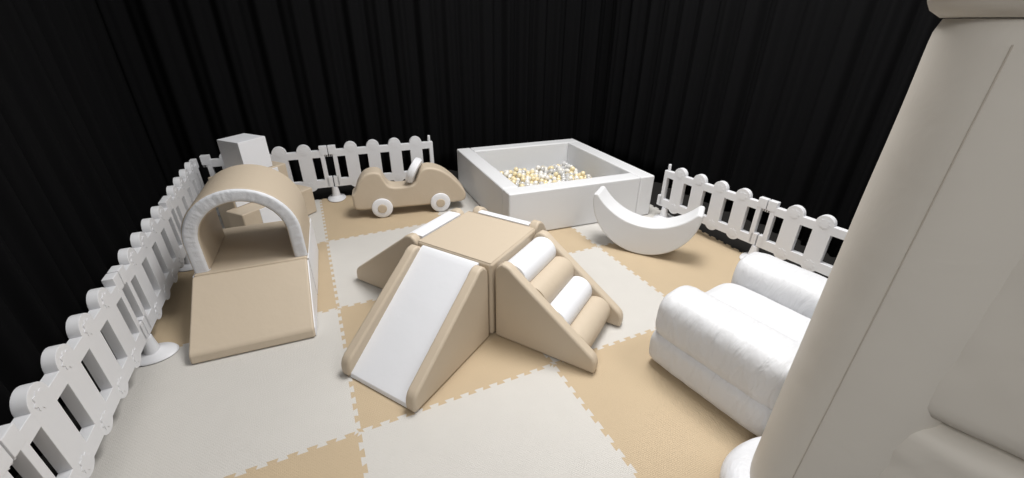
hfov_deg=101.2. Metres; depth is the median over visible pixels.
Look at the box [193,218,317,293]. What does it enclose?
platform
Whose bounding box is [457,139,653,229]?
pit
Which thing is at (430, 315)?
slide
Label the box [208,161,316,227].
steps
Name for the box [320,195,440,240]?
foam mat
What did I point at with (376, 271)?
slide
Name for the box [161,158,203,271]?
fence panel
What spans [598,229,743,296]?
foam mat
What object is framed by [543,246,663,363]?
foam mat
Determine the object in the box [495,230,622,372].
steps
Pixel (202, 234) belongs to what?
tunnel
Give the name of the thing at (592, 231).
foam mat
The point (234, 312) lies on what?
ramp
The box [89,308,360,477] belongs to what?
foam mat
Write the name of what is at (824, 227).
fence panel
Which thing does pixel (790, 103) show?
curtain
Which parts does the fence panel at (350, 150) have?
post, rail, rail, post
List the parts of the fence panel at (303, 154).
post, rail, rail, post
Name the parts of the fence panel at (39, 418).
post, rail, rail, post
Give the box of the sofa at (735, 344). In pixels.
[649,252,827,436]
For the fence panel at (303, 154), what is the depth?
4.04 m
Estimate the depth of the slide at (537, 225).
2.75 m
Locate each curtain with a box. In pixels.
[0,0,167,477]
[95,0,613,185]
[598,0,1006,256]
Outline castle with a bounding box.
[720,0,1023,477]
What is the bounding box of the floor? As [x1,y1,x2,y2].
[15,170,836,477]
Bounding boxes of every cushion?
[705,283,810,342]
[720,436,761,477]
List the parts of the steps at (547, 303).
rail, rail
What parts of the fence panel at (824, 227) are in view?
post, rail, rail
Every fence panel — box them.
[0,272,148,477]
[0,445,13,477]
[107,199,186,365]
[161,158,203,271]
[199,145,333,215]
[327,135,433,201]
[653,164,770,244]
[739,199,847,276]
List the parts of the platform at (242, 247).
panel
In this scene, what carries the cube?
on the steps at (233, 214)
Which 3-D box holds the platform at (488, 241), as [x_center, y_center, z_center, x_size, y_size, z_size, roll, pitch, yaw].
[-0.206,0.184,2.664,0.525,0.484,0.525,16,31,26]
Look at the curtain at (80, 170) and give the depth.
2.42 m
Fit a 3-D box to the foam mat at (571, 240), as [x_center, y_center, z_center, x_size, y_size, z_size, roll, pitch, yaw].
[0.039,-0.049,3.658,1.019,0.012,1.019,-12,30,-22]
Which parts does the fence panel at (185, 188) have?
post, rail, post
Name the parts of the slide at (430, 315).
rail, rail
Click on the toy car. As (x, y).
(426, 183)
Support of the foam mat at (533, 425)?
on the floor
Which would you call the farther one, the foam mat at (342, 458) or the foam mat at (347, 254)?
the foam mat at (347, 254)
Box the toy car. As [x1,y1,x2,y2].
[352,157,465,216]
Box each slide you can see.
[341,244,488,411]
[357,208,463,288]
[473,206,546,234]
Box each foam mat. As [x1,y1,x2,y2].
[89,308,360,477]
[150,241,339,346]
[218,199,327,243]
[223,432,367,477]
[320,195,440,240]
[326,223,424,307]
[338,299,552,431]
[358,364,636,477]
[435,187,479,214]
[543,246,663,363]
[547,227,597,252]
[553,327,757,477]
[571,204,673,246]
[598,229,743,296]
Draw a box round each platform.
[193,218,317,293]
[418,211,534,332]
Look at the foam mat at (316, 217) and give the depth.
3.79 m
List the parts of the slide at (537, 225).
rail, rail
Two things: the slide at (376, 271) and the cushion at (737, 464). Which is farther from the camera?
the slide at (376, 271)
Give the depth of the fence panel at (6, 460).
1.24 m
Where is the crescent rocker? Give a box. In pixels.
[593,186,704,254]
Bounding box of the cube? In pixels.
[217,133,271,167]
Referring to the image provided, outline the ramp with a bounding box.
[189,259,317,363]
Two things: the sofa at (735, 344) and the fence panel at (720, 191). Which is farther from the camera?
the fence panel at (720, 191)
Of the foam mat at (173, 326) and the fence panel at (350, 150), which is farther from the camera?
the fence panel at (350, 150)
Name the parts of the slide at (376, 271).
rail, rail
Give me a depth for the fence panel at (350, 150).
4.26 m
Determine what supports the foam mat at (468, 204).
on the floor
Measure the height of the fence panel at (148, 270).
0.558 m
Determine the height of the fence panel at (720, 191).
0.519 m
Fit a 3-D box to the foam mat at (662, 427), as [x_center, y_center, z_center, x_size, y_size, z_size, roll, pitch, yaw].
[0.885,0.796,2.054,1.019,0.012,1.019,-12,30,-22]
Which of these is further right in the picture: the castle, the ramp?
the castle
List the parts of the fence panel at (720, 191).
post, rail, rail, post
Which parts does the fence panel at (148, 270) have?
post, rail, rail, post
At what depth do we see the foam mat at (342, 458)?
1.75 m
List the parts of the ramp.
panel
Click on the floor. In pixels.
(320, 193)
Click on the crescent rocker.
(631, 231)
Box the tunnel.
[181,164,309,272]
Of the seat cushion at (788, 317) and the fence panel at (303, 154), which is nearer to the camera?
the seat cushion at (788, 317)
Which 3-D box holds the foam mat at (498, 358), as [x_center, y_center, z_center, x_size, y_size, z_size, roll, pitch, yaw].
[-0.444,0.564,2.478,1.019,0.012,1.019,-12,30,-22]
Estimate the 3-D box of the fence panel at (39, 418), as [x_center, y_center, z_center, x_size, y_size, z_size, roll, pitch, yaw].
[-1.759,0.635,1.706,0.228,0.558,1.111,-14,31,-26]
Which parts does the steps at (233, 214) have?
riser panel, riser panel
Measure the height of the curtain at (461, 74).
3.400 m

